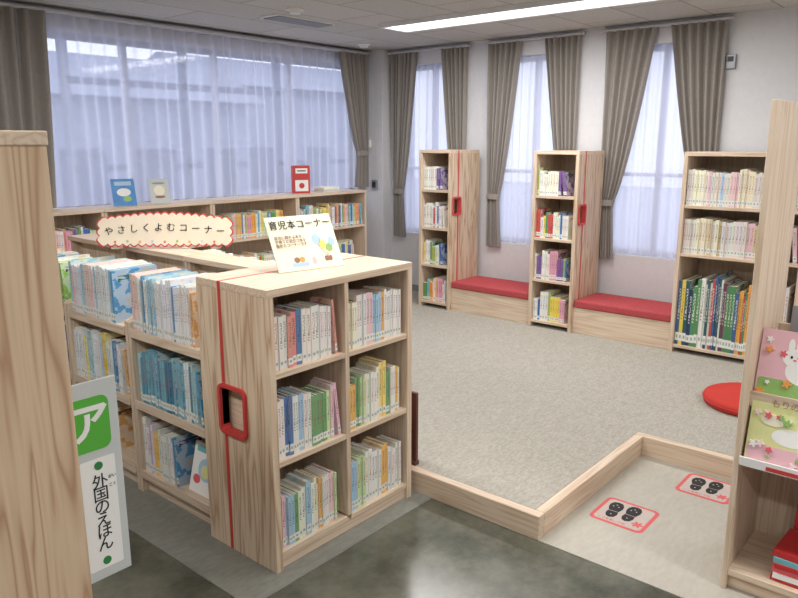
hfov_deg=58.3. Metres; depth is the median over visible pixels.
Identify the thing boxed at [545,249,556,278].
book
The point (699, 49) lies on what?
drape
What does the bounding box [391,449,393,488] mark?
book
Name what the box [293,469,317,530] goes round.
book
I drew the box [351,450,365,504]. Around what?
book
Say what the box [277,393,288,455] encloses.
book
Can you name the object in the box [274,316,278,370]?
book
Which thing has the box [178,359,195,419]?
book
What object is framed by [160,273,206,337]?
book
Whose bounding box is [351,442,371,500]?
book
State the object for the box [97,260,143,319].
book
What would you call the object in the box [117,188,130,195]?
artwork
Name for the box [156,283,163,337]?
book
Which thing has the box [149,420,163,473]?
book
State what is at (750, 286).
book
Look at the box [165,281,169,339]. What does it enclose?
book
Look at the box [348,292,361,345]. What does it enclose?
book
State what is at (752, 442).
artwork
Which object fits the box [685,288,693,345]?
book
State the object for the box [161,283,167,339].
book
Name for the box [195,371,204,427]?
book
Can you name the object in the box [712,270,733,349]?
book
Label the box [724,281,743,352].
book
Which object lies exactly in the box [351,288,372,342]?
book
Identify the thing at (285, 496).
book
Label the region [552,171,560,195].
book
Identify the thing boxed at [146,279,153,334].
book
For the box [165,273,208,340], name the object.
book
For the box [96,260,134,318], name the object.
book
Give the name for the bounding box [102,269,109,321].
book
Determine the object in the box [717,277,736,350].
book
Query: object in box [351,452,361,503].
book
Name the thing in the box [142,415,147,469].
book
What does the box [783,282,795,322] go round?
book
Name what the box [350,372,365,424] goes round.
book
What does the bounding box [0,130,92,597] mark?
bookcase
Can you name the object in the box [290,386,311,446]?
book
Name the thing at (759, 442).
artwork
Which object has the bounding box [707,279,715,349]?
book
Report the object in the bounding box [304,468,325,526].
book
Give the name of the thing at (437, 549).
floor
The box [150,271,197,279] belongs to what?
book
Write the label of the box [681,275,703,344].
book
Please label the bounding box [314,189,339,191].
book
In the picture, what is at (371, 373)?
book
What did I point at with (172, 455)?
book
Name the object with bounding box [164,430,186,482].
book
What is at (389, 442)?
book
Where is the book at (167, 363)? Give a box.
[166,361,172,413]
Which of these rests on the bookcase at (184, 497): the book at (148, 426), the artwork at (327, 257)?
the book at (148, 426)
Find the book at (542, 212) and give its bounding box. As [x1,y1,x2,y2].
[538,208,550,236]
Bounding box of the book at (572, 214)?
[562,214,572,238]
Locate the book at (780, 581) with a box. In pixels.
[770,571,797,588]
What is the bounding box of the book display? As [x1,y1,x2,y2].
[720,99,797,597]
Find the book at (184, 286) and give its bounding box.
[183,283,195,345]
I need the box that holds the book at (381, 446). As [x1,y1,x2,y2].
[362,438,384,493]
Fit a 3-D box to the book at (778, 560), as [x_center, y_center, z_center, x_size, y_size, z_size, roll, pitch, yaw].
[1.482,0.918,2.511,0.260,0.019,0.200,10,16,39]
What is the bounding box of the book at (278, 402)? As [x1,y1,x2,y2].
[277,400,282,459]
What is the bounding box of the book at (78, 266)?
[77,265,84,313]
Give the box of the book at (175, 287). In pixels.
[175,287,180,343]
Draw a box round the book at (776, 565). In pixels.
[774,563,797,574]
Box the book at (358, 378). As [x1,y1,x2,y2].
[350,375,360,425]
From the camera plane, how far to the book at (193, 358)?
3.04 m
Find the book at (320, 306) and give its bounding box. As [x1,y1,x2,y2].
[319,305,322,357]
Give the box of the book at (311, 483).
[310,481,314,532]
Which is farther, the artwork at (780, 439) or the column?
the column
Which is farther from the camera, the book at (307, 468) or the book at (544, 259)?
the book at (544, 259)
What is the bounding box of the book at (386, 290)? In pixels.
[386,290,389,336]
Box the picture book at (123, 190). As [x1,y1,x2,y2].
[110,179,136,205]
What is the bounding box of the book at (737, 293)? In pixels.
[730,287,747,353]
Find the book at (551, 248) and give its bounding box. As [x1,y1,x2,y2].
[541,248,553,278]
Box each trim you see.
[411,465,543,539]
[536,435,642,535]
[635,432,733,479]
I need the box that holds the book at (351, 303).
[348,302,354,348]
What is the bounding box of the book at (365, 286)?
[363,285,386,338]
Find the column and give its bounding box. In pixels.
[364,49,390,258]
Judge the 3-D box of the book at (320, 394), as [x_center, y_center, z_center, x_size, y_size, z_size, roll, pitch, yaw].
[-0.353,0.461,2.852,0.120,0.200,0.018,10,16,39]
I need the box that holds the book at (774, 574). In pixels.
[772,572,797,585]
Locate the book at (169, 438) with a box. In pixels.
[168,431,188,482]
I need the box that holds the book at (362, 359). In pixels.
[358,357,381,416]
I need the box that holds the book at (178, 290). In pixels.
[177,287,182,343]
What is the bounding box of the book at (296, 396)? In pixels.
[277,389,298,451]
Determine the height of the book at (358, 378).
0.212 m
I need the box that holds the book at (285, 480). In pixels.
[281,477,305,535]
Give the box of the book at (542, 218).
[540,217,543,237]
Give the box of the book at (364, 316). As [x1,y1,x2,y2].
[348,290,366,344]
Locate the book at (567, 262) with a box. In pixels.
[564,259,570,281]
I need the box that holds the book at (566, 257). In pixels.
[559,257,568,280]
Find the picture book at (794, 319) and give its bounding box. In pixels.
[790,306,797,331]
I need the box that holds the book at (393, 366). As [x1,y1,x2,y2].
[386,363,394,411]
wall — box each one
[0,0,364,189]
[390,6,797,302]
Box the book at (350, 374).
[350,374,361,424]
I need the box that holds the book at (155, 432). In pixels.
[153,432,157,474]
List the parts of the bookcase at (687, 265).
panel, panel, panel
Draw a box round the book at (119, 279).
[109,265,156,323]
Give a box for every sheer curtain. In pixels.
[14,8,231,207]
[224,37,355,195]
[404,64,446,232]
[499,55,552,243]
[613,44,683,258]
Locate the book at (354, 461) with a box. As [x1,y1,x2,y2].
[351,459,357,508]
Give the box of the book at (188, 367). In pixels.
[188,367,192,422]
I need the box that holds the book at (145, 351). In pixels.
[141,351,147,403]
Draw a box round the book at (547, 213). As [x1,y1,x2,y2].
[545,211,558,237]
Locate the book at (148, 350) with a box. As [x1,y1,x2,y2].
[148,350,152,404]
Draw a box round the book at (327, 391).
[306,384,330,438]
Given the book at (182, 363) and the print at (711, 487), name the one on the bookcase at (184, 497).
the book at (182, 363)
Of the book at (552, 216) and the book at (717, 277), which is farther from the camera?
the book at (552, 216)
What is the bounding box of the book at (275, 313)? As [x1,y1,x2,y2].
[274,312,287,368]
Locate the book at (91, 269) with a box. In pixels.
[91,269,96,316]
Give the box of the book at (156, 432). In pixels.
[155,432,159,475]
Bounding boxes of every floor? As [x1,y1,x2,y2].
[92,498,679,597]
[124,475,430,597]
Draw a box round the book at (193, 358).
[177,358,194,417]
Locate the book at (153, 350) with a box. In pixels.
[151,348,164,406]
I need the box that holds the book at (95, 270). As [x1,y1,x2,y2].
[95,270,99,317]
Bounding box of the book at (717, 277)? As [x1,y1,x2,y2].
[709,276,718,349]
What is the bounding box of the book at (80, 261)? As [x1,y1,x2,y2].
[69,255,114,310]
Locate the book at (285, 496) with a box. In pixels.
[285,496,287,544]
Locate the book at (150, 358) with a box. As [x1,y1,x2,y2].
[148,347,161,406]
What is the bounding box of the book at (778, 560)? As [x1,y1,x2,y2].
[773,556,797,569]
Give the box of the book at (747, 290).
[736,289,748,353]
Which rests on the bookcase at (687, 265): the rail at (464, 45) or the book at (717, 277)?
the book at (717, 277)
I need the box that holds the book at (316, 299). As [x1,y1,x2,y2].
[310,295,337,353]
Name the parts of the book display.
board, panel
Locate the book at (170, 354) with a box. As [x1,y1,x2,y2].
[156,351,182,408]
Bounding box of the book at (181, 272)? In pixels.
[143,270,190,279]
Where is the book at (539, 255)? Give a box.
[538,255,541,278]
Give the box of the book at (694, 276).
[677,275,699,344]
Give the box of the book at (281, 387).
[279,386,303,449]
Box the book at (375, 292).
[358,289,380,340]
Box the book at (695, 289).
[688,285,697,346]
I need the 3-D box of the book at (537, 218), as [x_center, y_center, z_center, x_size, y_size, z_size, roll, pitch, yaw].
[1.179,-0.630,5.872,0.019,0.227,0.170,10,16,39]
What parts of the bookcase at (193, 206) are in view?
panel, panel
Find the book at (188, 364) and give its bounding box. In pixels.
[186,360,200,421]
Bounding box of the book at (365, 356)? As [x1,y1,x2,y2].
[362,355,385,415]
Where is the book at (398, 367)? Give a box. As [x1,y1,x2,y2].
[398,367,398,408]
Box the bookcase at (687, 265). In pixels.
[668,151,797,359]
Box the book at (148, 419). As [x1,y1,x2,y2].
[143,415,160,470]
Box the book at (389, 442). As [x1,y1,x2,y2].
[376,435,396,485]
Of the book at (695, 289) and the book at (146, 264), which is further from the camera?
the book at (695, 289)
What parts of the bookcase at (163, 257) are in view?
panel, panel, panel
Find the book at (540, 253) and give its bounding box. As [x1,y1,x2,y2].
[534,252,541,277]
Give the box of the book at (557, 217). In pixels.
[556,217,558,238]
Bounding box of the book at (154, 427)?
[150,421,172,474]
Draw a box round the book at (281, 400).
[277,397,285,457]
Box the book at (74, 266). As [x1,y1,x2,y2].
[74,266,78,311]
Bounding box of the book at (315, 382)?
[309,378,333,437]
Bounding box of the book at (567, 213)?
[560,212,572,238]
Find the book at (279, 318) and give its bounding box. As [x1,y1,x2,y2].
[274,314,284,370]
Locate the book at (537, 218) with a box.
[536,208,543,236]
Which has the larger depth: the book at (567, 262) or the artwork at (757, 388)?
the book at (567, 262)
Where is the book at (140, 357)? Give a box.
[140,357,144,402]
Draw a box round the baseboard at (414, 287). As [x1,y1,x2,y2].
[412,284,418,290]
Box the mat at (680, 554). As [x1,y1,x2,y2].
[538,455,760,597]
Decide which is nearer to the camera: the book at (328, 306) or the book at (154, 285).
the book at (328, 306)
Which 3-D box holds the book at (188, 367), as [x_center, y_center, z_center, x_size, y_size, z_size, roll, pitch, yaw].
[-0.803,0.386,3.058,0.014,0.242,0.200,10,16,39]
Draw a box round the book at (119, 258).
[81,258,126,313]
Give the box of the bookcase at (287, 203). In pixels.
[195,193,297,253]
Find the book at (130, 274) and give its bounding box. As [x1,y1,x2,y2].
[129,267,176,329]
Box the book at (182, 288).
[181,287,186,345]
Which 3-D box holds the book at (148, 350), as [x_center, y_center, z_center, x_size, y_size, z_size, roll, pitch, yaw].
[-1.040,0.335,3.254,0.011,0.258,0.200,10,16,39]
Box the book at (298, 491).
[280,482,302,538]
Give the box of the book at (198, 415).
[193,369,201,425]
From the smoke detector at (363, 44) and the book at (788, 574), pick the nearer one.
the book at (788, 574)
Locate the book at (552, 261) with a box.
[551,251,553,279]
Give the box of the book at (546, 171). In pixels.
[541,170,553,194]
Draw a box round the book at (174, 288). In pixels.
[174,288,178,342]
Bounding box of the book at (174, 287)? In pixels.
[172,287,177,342]
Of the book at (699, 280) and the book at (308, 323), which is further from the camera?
the book at (699, 280)
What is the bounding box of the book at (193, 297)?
[190,292,199,347]
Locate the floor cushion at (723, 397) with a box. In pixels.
[702,382,740,416]
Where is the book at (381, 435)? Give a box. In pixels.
[379,434,400,484]
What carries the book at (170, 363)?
on the bookcase at (184, 497)
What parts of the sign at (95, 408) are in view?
text panel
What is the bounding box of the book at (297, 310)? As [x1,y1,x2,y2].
[274,304,301,364]
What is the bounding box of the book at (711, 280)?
[702,277,715,348]
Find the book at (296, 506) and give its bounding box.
[280,485,299,540]
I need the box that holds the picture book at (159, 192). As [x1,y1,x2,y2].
[147,178,170,203]
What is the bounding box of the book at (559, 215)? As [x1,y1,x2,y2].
[558,215,560,238]
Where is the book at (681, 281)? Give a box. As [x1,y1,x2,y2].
[674,275,693,343]
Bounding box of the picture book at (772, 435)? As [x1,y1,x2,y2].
[744,400,797,469]
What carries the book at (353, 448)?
on the bookcase at (241, 381)
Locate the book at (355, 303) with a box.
[348,301,356,347]
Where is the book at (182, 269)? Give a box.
[140,269,187,276]
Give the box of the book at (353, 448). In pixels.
[351,445,368,501]
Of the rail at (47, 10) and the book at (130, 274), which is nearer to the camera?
the book at (130, 274)
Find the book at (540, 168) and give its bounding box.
[537,167,549,194]
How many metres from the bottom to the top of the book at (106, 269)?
0.253 m
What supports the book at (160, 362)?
on the bookcase at (184, 497)
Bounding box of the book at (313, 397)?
[311,394,317,445]
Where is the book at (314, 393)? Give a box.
[298,387,320,443]
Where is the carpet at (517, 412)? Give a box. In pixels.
[412,290,743,509]
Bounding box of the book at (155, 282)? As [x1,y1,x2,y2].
[154,280,159,336]
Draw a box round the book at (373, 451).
[372,450,374,498]
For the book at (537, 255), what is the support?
on the bookcase at (585, 204)
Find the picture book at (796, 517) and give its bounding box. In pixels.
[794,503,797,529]
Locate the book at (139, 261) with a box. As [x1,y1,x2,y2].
[100,261,146,318]
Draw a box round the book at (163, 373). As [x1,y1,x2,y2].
[162,361,166,411]
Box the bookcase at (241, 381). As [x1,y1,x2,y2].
[196,253,411,573]
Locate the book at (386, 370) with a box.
[386,370,388,412]
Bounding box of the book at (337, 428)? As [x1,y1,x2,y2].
[312,376,340,434]
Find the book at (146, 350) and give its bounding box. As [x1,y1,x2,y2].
[138,350,147,399]
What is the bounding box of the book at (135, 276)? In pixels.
[134,269,181,330]
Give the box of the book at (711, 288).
[705,283,712,348]
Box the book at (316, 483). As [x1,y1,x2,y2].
[316,483,318,527]
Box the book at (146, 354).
[145,353,151,404]
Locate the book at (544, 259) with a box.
[543,249,553,278]
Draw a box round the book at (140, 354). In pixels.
[139,353,142,401]
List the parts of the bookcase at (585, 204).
panel, panel, handle, panel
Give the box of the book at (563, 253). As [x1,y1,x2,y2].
[555,249,567,280]
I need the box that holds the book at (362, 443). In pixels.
[360,442,381,494]
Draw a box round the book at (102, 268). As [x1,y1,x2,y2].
[100,262,147,320]
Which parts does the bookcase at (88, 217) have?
panel, panel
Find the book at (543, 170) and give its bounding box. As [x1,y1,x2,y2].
[539,170,543,194]
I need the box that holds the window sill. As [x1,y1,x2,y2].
[58,195,242,207]
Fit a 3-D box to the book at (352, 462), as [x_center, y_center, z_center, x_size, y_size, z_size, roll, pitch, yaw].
[-0.239,0.782,3.050,0.120,0.218,0.017,10,16,39]
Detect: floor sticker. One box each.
[590,497,658,532]
[675,473,730,503]
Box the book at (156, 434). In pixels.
[156,434,160,476]
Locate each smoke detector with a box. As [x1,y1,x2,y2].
[286,6,303,14]
[357,42,369,47]
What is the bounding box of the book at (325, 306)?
[305,301,327,355]
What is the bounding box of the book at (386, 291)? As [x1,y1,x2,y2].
[386,291,387,337]
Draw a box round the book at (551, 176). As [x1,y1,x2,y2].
[550,171,553,195]
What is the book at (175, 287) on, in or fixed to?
on the bookcase at (184, 497)
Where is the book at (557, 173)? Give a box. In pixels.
[555,172,558,195]
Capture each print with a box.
[606,502,623,516]
[621,507,641,520]
[690,477,705,489]
[706,482,723,493]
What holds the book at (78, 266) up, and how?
on the bookcase at (163, 257)
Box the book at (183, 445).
[171,432,205,486]
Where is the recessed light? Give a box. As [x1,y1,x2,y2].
[378,0,661,32]
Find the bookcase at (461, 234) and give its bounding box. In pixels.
[419,149,479,310]
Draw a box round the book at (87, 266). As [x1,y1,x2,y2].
[86,259,132,316]
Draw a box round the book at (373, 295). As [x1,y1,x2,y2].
[372,294,374,341]
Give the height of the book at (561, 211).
0.208 m
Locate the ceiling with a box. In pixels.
[1,0,797,50]
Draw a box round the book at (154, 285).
[154,285,157,333]
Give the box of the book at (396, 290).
[379,286,397,334]
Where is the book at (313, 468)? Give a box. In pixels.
[306,465,328,522]
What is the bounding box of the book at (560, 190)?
[558,171,571,195]
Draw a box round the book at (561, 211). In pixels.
[553,211,563,238]
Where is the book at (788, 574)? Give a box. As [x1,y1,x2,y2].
[771,562,797,579]
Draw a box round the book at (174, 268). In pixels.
[132,268,179,329]
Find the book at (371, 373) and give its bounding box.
[350,366,373,420]
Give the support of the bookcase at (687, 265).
on the carpet at (517, 412)
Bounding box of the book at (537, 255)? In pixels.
[536,255,538,277]
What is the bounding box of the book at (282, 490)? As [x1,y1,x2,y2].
[280,488,295,542]
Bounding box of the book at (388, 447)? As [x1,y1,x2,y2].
[387,445,390,489]
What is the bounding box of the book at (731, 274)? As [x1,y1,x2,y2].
[713,273,734,350]
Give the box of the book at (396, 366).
[387,363,397,410]
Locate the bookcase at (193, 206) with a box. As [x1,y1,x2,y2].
[84,199,212,249]
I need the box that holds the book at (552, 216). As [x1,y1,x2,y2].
[551,215,553,237]
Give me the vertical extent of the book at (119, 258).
0.253 m
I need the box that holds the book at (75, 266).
[75,266,80,312]
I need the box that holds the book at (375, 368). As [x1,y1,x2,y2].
[356,361,378,417]
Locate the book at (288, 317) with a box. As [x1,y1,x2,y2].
[276,312,292,367]
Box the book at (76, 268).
[76,268,81,312]
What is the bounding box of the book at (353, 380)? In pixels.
[350,376,357,426]
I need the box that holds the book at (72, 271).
[71,264,76,310]
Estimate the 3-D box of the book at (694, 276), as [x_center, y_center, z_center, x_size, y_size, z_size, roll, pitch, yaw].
[2.140,0.074,5.274,0.025,0.476,0.300,10,16,39]
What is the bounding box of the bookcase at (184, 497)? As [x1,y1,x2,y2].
[127,252,275,523]
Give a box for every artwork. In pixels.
[114,181,130,185]
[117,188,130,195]
[124,196,131,201]
[154,185,164,195]
[193,474,199,482]
[198,445,205,453]
[198,459,207,482]
[201,466,207,479]
[293,262,309,267]
[311,234,319,244]
[319,240,325,248]
[325,255,332,259]
[326,243,332,250]
[327,237,333,244]
[746,442,797,469]
[749,439,756,446]
[755,386,763,391]
[756,376,797,399]
[756,439,763,446]
[761,414,785,426]
[765,412,772,418]
[766,346,773,352]
[771,430,797,448]
[782,380,791,388]
[783,350,797,367]
[783,420,791,427]
[785,366,797,385]
[789,339,795,353]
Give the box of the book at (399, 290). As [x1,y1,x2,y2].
[381,286,400,334]
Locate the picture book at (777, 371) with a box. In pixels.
[754,327,797,399]
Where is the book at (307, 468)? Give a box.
[304,467,327,524]
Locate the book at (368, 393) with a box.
[349,368,369,421]
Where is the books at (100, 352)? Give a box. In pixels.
[55,166,797,448]
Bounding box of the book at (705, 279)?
[696,273,719,347]
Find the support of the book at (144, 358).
on the bookcase at (184, 497)
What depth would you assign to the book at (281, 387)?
2.75 m
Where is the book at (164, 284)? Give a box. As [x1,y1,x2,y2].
[164,284,168,339]
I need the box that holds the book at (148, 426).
[146,426,150,471]
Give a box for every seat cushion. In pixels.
[452,276,528,299]
[574,292,671,321]
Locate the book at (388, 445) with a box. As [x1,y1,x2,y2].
[388,445,394,485]
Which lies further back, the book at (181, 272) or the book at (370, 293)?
the book at (181, 272)
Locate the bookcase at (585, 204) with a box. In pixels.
[527,150,604,332]
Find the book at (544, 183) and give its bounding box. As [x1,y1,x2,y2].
[543,174,545,194]
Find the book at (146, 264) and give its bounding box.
[107,264,154,322]
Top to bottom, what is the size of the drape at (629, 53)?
1.795 m
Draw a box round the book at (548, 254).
[547,254,549,279]
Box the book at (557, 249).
[549,249,558,279]
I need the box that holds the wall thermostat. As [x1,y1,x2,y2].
[725,54,736,68]
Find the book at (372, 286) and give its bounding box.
[372,286,391,336]
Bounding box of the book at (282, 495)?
[281,493,286,548]
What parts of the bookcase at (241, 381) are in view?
handle, panel, panel, panel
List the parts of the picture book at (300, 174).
slot panel, notice plate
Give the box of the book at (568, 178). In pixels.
[562,171,574,195]
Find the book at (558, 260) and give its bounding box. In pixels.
[556,257,565,280]
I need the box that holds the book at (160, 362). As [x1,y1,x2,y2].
[159,359,169,410]
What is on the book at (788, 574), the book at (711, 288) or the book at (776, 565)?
the book at (776, 565)
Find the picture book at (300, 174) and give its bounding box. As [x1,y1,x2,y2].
[291,165,309,193]
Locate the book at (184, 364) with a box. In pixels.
[183,359,197,421]
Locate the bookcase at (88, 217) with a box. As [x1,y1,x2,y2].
[53,206,104,233]
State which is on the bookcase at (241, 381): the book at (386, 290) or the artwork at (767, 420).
the book at (386, 290)
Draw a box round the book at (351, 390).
[350,385,352,429]
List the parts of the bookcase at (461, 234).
panel, panel, handle, panel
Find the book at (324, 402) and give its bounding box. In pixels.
[303,386,326,440]
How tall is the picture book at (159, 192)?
0.187 m
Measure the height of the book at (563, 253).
0.240 m
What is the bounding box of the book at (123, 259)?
[85,259,127,315]
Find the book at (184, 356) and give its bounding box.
[171,355,188,361]
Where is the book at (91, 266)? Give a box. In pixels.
[89,260,133,316]
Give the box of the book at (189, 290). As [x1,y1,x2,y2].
[186,286,195,346]
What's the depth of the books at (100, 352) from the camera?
4.92 m
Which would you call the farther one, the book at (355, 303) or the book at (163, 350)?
the book at (163, 350)
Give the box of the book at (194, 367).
[190,362,200,424]
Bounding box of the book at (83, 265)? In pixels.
[82,259,122,314]
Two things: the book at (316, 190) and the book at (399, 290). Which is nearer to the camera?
the book at (399, 290)
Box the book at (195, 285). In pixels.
[185,285,195,345]
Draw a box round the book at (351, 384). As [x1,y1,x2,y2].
[350,383,355,428]
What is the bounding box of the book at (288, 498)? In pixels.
[281,492,292,544]
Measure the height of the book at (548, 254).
0.211 m
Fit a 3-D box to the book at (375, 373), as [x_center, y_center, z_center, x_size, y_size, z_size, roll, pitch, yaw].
[-0.145,0.405,3.079,0.120,0.211,0.019,10,16,39]
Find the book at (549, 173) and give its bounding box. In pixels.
[547,172,550,195]
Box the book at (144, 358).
[143,352,148,404]
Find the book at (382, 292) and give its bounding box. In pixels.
[360,288,383,339]
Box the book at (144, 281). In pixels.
[143,280,149,333]
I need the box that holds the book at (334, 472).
[333,471,336,519]
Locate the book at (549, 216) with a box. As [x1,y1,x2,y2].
[547,214,553,237]
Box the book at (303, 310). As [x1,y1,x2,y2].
[284,304,306,363]
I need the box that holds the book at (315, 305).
[293,300,319,358]
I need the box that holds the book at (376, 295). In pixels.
[372,293,378,340]
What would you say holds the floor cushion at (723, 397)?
on the carpet at (517, 412)
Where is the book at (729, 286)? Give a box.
[721,280,742,351]
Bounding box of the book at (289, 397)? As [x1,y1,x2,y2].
[277,390,293,454]
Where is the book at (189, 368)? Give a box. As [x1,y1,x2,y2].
[189,368,193,423]
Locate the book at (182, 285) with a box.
[179,282,195,344]
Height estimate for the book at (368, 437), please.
0.230 m
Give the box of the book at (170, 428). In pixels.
[158,425,180,477]
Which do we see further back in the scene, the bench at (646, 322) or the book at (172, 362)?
the bench at (646, 322)
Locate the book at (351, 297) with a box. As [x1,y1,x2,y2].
[348,293,359,346]
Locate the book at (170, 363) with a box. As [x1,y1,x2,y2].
[169,362,174,414]
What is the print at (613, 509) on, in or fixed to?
on the floor sticker at (614, 511)
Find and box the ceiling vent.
[259,13,336,27]
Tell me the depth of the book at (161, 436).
3.21 m
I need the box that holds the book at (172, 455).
[170,443,176,484]
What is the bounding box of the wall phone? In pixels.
[372,180,377,189]
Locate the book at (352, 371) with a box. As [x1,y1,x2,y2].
[349,369,366,421]
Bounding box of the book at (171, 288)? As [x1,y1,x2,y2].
[171,288,175,341]
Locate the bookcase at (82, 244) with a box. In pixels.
[63,233,123,384]
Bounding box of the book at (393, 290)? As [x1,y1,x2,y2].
[376,286,394,335]
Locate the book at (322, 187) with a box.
[313,186,338,189]
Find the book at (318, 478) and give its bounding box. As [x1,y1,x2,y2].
[298,468,322,527]
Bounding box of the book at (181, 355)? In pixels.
[158,355,182,409]
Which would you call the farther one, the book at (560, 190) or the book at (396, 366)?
the book at (560, 190)
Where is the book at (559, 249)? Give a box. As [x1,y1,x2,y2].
[553,249,562,280]
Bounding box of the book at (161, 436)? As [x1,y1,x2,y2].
[160,428,182,480]
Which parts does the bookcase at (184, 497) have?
panel, panel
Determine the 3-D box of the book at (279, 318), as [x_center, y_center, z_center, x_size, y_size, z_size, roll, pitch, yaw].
[-0.473,0.154,2.637,0.120,0.201,0.021,10,16,39]
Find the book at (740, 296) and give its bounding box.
[734,287,748,353]
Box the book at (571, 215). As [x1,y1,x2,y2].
[564,215,571,239]
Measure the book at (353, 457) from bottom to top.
0.223 m
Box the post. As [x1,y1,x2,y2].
[411,391,418,465]
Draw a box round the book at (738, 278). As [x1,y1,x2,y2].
[719,277,739,351]
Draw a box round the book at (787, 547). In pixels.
[772,528,797,563]
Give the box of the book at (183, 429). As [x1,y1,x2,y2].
[163,429,183,480]
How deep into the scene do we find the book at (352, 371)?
3.01 m
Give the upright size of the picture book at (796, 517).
0.289 m
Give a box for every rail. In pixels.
[0,2,369,54]
[388,44,470,54]
[484,32,585,44]
[601,16,734,32]
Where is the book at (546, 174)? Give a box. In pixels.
[545,174,547,194]
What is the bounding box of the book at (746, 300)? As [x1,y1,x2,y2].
[740,293,747,354]
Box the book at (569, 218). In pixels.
[566,215,572,239]
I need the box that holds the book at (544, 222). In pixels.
[543,216,545,237]
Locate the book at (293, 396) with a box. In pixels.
[278,390,296,453]
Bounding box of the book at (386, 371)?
[386,371,387,413]
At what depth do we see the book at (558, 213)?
5.71 m
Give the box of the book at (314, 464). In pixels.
[311,463,333,519]
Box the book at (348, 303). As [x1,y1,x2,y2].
[348,303,350,348]
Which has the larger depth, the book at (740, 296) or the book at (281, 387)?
the book at (740, 296)
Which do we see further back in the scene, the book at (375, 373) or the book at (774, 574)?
the book at (375, 373)
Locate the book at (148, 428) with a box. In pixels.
[148,428,151,472]
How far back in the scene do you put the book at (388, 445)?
3.23 m
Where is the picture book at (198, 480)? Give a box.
[189,440,208,498]
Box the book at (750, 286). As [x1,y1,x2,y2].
[742,284,751,355]
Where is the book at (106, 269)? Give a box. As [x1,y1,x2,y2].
[105,262,151,321]
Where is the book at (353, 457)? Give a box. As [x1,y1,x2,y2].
[351,455,360,506]
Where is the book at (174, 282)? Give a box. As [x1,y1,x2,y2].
[168,273,213,340]
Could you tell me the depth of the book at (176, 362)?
3.05 m
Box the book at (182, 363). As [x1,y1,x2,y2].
[182,363,186,419]
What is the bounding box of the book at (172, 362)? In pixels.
[171,357,191,416]
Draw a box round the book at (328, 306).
[311,302,330,355]
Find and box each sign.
[71,375,131,583]
[96,211,233,248]
[263,213,343,273]
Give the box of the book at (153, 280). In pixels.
[150,273,197,336]
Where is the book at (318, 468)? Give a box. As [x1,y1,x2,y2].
[310,464,331,521]
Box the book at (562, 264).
[561,260,563,281]
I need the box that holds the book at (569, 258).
[563,257,570,281]
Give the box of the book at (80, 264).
[80,264,84,311]
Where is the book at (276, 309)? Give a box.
[274,307,296,365]
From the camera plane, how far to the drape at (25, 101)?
4.72 m
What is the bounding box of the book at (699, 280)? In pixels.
[692,274,711,346]
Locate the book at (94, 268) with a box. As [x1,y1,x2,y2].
[93,266,98,317]
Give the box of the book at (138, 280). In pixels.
[137,279,144,331]
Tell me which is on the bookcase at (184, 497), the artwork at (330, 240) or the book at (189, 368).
the book at (189, 368)
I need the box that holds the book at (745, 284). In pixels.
[727,281,748,352]
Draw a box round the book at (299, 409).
[279,388,301,450]
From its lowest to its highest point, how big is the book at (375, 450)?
0.215 m
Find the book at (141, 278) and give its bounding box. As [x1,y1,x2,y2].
[140,270,187,332]
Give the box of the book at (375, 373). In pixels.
[356,366,376,419]
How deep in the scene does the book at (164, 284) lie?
3.00 m
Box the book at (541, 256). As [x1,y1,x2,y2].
[540,256,541,278]
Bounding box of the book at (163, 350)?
[153,349,170,354]
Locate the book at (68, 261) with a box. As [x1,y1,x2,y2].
[68,261,73,309]
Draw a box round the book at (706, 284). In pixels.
[700,284,707,347]
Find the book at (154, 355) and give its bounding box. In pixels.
[152,351,172,408]
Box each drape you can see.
[0,6,56,207]
[338,51,368,186]
[390,52,417,236]
[441,47,466,149]
[486,41,522,246]
[545,35,580,149]
[598,27,657,258]
[671,19,728,152]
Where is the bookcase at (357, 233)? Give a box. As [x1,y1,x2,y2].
[277,189,366,255]
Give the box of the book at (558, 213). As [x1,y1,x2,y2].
[555,211,567,238]
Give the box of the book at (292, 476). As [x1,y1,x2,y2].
[286,471,311,534]
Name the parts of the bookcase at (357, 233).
panel, panel, panel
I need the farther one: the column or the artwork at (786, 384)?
the column
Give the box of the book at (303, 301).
[303,301,324,356]
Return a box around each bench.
[451,276,528,323]
[572,292,671,349]
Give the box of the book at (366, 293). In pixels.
[348,289,369,343]
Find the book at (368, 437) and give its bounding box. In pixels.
[364,436,386,490]
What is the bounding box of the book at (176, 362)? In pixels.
[175,358,192,416]
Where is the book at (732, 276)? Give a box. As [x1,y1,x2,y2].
[715,274,736,350]
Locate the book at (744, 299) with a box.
[738,295,745,354]
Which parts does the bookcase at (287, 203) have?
panel, panel, panel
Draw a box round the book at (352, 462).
[351,461,354,510]
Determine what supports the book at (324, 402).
on the bookcase at (241, 381)
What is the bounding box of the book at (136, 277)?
[136,277,140,329]
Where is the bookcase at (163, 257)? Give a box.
[66,245,210,489]
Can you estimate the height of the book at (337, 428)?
0.226 m
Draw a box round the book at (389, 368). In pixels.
[386,365,392,412]
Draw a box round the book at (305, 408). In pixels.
[286,386,308,448]
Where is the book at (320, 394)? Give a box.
[301,387,322,441]
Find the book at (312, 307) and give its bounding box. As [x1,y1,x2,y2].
[289,301,316,360]
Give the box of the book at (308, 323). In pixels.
[289,304,311,361]
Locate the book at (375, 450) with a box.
[358,443,377,495]
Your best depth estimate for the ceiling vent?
5.31 m
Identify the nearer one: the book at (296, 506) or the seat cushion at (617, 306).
the book at (296, 506)
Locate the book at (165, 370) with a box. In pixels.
[164,359,170,412]
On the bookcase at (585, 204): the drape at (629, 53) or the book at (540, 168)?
the book at (540, 168)
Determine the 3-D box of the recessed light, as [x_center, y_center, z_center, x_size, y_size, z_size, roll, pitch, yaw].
[0.810,-1.985,4.944,2.260,0.030,0.330,10,16,39]
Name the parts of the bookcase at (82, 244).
panel, panel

